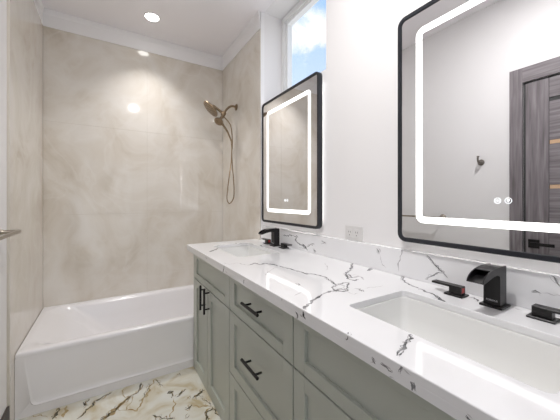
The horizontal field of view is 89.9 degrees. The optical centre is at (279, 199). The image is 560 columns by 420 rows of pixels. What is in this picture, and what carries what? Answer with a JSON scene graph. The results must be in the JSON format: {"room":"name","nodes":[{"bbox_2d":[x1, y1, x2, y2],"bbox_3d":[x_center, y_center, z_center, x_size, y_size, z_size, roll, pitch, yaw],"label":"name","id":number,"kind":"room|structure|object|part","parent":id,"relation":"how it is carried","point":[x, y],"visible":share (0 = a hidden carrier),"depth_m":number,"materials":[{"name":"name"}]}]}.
{"room":"bathroom","nodes":[
{"label":"bathroom","id":0,"kind":"room"},
{"bbox_2d":[0,0,6,418],"bbox_3d":[-0.894,-0.152,0.499,0.100,2.745,4.185,0,0,-31],"label":"wall","id":1,"kind":"structure","parent":0,"point":[3,3],"depth_m":1.42,"materials":[{"name":"white paint"}]},
{"bbox_2d":[0,406,9,419],"bbox_3d":[-0.589,1.150,0.107,0.012,0.140,3.198,0,0,-31],"label":"baseboard","id":2,"kind":"structure","parent":1,"relation":"attached to","point":[6,415],"depth_m":1.44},
{"bbox_2d":[0,229,21,239],"bbox_3d":[-1.185,0.153,1.155,0.090,0.054,0.511,0,0,-31],"label":"towel bar","id":3,"kind":"object","parent":1,"relation":"attached to","point":[7,233],"visible":1,"depth_m":1.30,"materials":[{"name":"silver metal"}]},
{"bbox_3d":[-1.309,0.153,1.346,0.078,0.054,0.054,0,0,-32],"label":"post","id":4,"kind":"part","parent":3,"relation":"part of","materials":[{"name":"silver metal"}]},
{"bbox_2d":[7,0,42,419],"bbox_3d":[-1.656,-0.083,1.850,0.012,2.605,0.885,0,0,-31],"label":"wall panel","id":5,"kind":"object","parent":1,"relation":"attached to","point":[24,24],"depth_m":1.71,"materials":[{"name":"tile"}]},
{"bbox_2d":[19,366,220,419],"bbox_3d":[-0.196,1.270,0.926,1.737,0.100,4.185,0,0,-31],"label":"floor","id":6,"kind":"structure","parent":0,"point":[181,394],"depth_m":1.68,"materials":[{"name":"white stone"}]},
{"bbox_2d":[15,284,193,419],"bbox_3d":[-1.039,1.036,2.275,1.483,0.367,0.801,0,0,-31],"label":"bathtub","id":7,"kind":"object","parent":6,"relation":"on","point":[78,351],"visible":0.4,"depth_m":1.86,"materials":[{"name":"ceramic"}]},
{"bbox_2d":[194,255,230,419],"bbox_3d":[-0.230,0.793,1.885,0.588,0.853,0.710,0,0,-31],"label":"base cabinet","id":8,"kind":"object","parent":6,"relation":"on","point":[212,309],"visible":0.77,"depth_m":1.71,"materials":[{"name":"green paint"}]},
{"bbox_3d":[-0.533,0.878,1.910,0.019,0.622,0.312,0,0,-32],"label":"door","id":9,"kind":"part","parent":8,"relation":"part of","materials":[{"name":"green paint"}]},
{"bbox_3d":[-0.496,0.623,1.795,0.039,0.155,0.014,0,0,-32],"label":"handle","id":10,"kind":"part","parent":8,"relation":"part of","materials":[{"name":"black metal"}]},
{"bbox_3d":[-0.454,0.623,1.725,0.039,0.155,0.014,0,0,-32],"label":"handle","id":11,"kind":"part","parent":8,"relation":"part of","materials":[{"name":"black metal"}]},
{"bbox_3d":[-0.435,0.467,1.750,0.019,0.189,0.688,0,0,-32],"label":"false drawer","id":12,"kind":"part","parent":8,"relation":"part of","materials":[{"name":"green paint"}]},
{"bbox_3d":[-0.352,0.878,1.614,0.019,0.622,0.370,0,0,-32],"label":"door","id":13,"kind":"part","parent":8,"relation":"part of","materials":[{"name":"green paint"}]},
{"bbox_2d":[230,277,294,419],"bbox_3d":[0.109,0.793,1.333,0.588,0.853,0.585,0,0,-31],"label":"base cabinet","id":14,"kind":"object","parent":6,"relation":"on","point":[262,367],"visible":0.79,"depth_m":1.17,"materials":[{"name":"green paint"}]},
{"bbox_3d":[-0.101,1.038,1.204,0.019,0.303,0.579,0,0,-32],"label":"drawer","id":15,"kind":"part","parent":14,"relation":"part of","materials":[{"name":"green paint"}]},
{"bbox_3d":[-0.118,0.704,1.178,0.039,0.014,0.155,0,0,-32],"label":"handle","id":16,"kind":"part","parent":14,"relation":"part of","materials":[{"name":"black metal"}]},
{"bbox_3d":[-0.118,0.455,1.178,0.039,0.014,0.155,0,0,-32],"label":"handle","id":17,"kind":"part","parent":14,"relation":"part of","materials":[{"name":"black metal"}]},
{"bbox_3d":[-0.101,0.467,1.204,0.019,0.189,0.579,0,0,-32],"label":"drawer","id":18,"kind":"part","parent":14,"relation":"part of","materials":[{"name":"green paint"}]},
{"bbox_2d":[294,318,455,419],"bbox_3d":[0.472,0.793,0.739,0.588,0.853,0.807,0,0,-31],"label":"base cabinet","id":19,"kind":"object","parent":6,"relation":"on","point":[331,383],"visible":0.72,"depth_m":0.76,"materials":[{"name":"green paint"}]},
{"bbox_3d":[0.157,0.878,0.784,0.019,0.622,0.396,0,0,-32],"label":"door","id":20,"kind":"part","parent":19,"relation":"part of","materials":[{"name":"green paint"}]},
{"bbox_2d":[187,239,559,419],"bbox_3d":[0.131,0.344,1.294,0.591,0.040,2.140,0,0,-31],"label":"countertop","id":21,"kind":"structure","parent":19,"relation":"on","point":[324,293],"depth_m":0.76,"materials":[{"name":"white stone"}]},
{"bbox_2d":[218,245,272,256],"bbox_3d":[-0.237,0.420,1.860,0.322,0.151,0.514,0,0,-31],"label":"sink","id":22,"kind":"object","parent":21,"relation":"in","point":[239,251],"visible":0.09,"depth_m":2.07,"materials":[{"name":"ceramic"}]},
{"bbox_2d":[258,228,291,248],"bbox_3d":[-0.073,0.262,1.965,0.156,0.124,0.380,0,0,-31],"label":"faucet","id":23,"kind":"object","parent":21,"relation":"on","point":[274,241],"visible":1,"depth_m":1.97,"materials":[{"name":"black metal"}]},
{"bbox_3d":[-0.104,0.307,2.106,0.048,0.033,0.108,0,0,-32],"label":"lever handle","id":24,"kind":"part","parent":23,"relation":"part of","materials":[{"name":"black metal"}]},
{"bbox_3d":[-0.077,0.259,1.963,0.147,0.118,0.044,0,0,-32],"label":"spout","id":25,"kind":"part","parent":23,"relation":"part of","materials":[{"name":"black metal"}]},
{"bbox_3d":[0.038,0.307,1.874,0.048,0.033,0.108,0,0,-32],"label":"lever handle","id":26,"kind":"part","parent":23,"relation":"part of","materials":[{"name":"black metal"}]},
{"bbox_2d":[357,296,559,392],"bbox_3d":[0.450,0.420,0.739,0.322,0.151,0.514,0,0,-31],"label":"sink","id":27,"kind":"object","parent":21,"relation":"in","point":[532,361],"visible":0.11,"depth_m":0.80,"materials":[{"name":"ceramic"}]},
{"bbox_2d":[432,263,559,324],"bbox_3d":[0.618,0.262,0.836,0.156,0.124,0.380,0,0,-31],"label":"faucet","id":28,"kind":"object","parent":21,"relation":"on","point":[492,277],"visible":1,"depth_m":0.84,"materials":[{"name":"black metal"}]},
{"bbox_3d":[0.588,0.307,0.977,0.048,0.033,0.108,0,0,-32],"label":"lever handle","id":29,"kind":"part","parent":28,"relation":"part of","materials":[{"name":"black metal"}]},
{"bbox_3d":[0.614,0.259,0.834,0.147,0.118,0.044,0,0,-32],"label":"spout","id":30,"kind":"part","parent":28,"relation":"part of","materials":[{"name":"black metal"}]},
{"bbox_3d":[0.658,0.321,0.861,0.062,0.007,0.060,0,0,-32],"label":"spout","id":31,"kind":"part","parent":28,"relation":"part of","materials":[{"name":"black metal"}]},
{"bbox_3d":[0.730,0.307,0.745,0.048,0.033,0.108,0,0,-32],"label":"lever handle","id":32,"kind":"part","parent":28,"relation":"part of","materials":[{"name":"black metal"}]},
{"bbox_2d":[42,0,273,56],"bbox_3d":[-0.196,-1.575,0.926,1.737,0.100,4.185,0,0,-31],"label":"ceiling","id":33,"kind":"structure","parent":0,"point":[208,26],"depth_m":2.33,"materials":[{"name":"white paint"}]},
{"bbox_2d":[144,12,159,21],"bbox_3d":[-1.065,-1.520,2.338,0.126,0.008,0.126,0,0,-31],"label":"recessed light","id":34,"kind":"object","parent":33,"relation":"in","point":[150,16],"visible":1,"depth_m":2.33,"materials":[{"name":"white plastic"}]},
{"bbox_2d":[264,0,559,274],"bbox_3d":[0.589,-0.152,1.355,0.250,2.745,4.095,0,0,-31],"label":"wall","id":35,"kind":"structure","parent":0,"point":[360,75],"depth_m":1.42,"materials":[{"name":"white paint"}]},
{"bbox_2d":[222,28,260,241],"bbox_3d":[-0.386,-0.083,2.637,0.008,2.605,0.870,0,0,-31],"label":"wall panel","id":36,"kind":"object","parent":35,"relation":"attached to","point":[241,78],"depth_m":2.56,"materials":[{"name":"stone"}]},
{"bbox_2d":[203,101,237,203],"bbox_3d":[-0.549,-0.439,2.596,0.313,0.954,0.167,0,0,-31],"label":"shower head","id":37,"kind":"object","parent":36,"relation":"attached to","point":[212,109],"visible":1,"depth_m":2.60},
{"bbox_2d":[260,12,263,239],"bbox_3d":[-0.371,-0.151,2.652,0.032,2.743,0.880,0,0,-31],"label":"trim","id":38,"kind":"structure","parent":35,"relation":"attached to","point":[261,13],"depth_m":2.27,"materials":[{"name":"white paint"}]},
{"bbox_2d":[262,71,321,228],"bbox_3d":[0.056,-0.293,1.944,0.041,0.930,0.712,0,0,-31],"label":"mirror","id":39,"kind":"object","parent":35,"relation":"attached to","point":[292,119],"visible":1,"depth_m":1.85,"materials":[{"name":"grey mirror"}]},
{"bbox_2d":[282,0,318,91],"bbox_3d":[0.241,-1.143,2.066,0.070,0.755,0.757,0,0,-31],"label":"window","id":40,"kind":"structure","parent":35,"relation":"in","point":[303,6],"depth_m":2.33,"materials":[{"name":"white plastic"}]},
{"bbox_2d":[345,225,362,241],"bbox_3d":[0.380,0.172,1.449,0.009,0.074,0.117,0,0,-31],"label":"wall outlet","id":41,"kind":"object","parent":35,"relation":"attached to","point":[355,233],"visible":1,"depth_m":1.44,"materials":[{"name":"white plastic"}]},
{"bbox_2d":[347,228,351,236],"bbox_3d":[0.365,0.172,1.468,0.003,0.045,0.033,0,0,-32],"label":"receptacle","id":42,"kind":"object","parent":41,"relation":"attached to","point":[349,230],"depth_m":1.47,"materials":[{"name":"grey plastic"}]},
{"bbox_2d":[354,229,358,238],"bbox_3d":[0.390,0.172,1.427,0.003,0.045,0.033,0,0,-32],"label":"receptacle","id":43,"kind":"object","parent":41,"relation":"attached to","point":[356,231],"depth_m":1.43,"materials":[{"name":"grey plastic"}]},
{"bbox_2d":[262,226,559,316],"bbox_3d":[0.399,0.267,1.405,0.019,0.114,2.048,0,0,-31],"label":"backsplash","id":44,"kind":"structure","parent":35,"relation":"attached to","point":[525,288],"depth_m":1.10,"materials":[{"name":"white stone"}]},
{"bbox_2d":[398,0,559,262],"bbox_3d":[0.707,-0.293,0.882,0.041,0.930,0.741,0,0,-31],"label":"mirror","id":45,"kind":"object","parent":35,"relation":"attached to","point":[479,80],"visible":1,"depth_m":0.92,"materials":[{"name":"grey mirror"}]},
{"bbox_3d":[-1.141,-0.153,2.755,1.837,2.745,0.100,0,0,-31],"label":"wall","id":46,"kind":"structure","parent":0,"visible":0},
{"bbox_2d":[43,26,221,307],"bbox_3d":[-1.252,-0.083,2.622,1.485,2.605,0.010,0,0,-31],"label":"wall panel","id":47,"kind":"object","parent":46,"relation":"attached to","point":[132,147],"depth_m":2.52,"materials":[{"name":"stone"}]},
{"bbox_2d":[34,0,259,70],"bbox_3d":[-1.021,-1.454,2.240,1.495,0.139,0.887,0,0,-31],"label":"trim","id":48,"kind":"structure","parent":46,"relation":"attached to","point":[50,18],"depth_m":2.52,"materials":[{"name":"white paint"}]}
]}

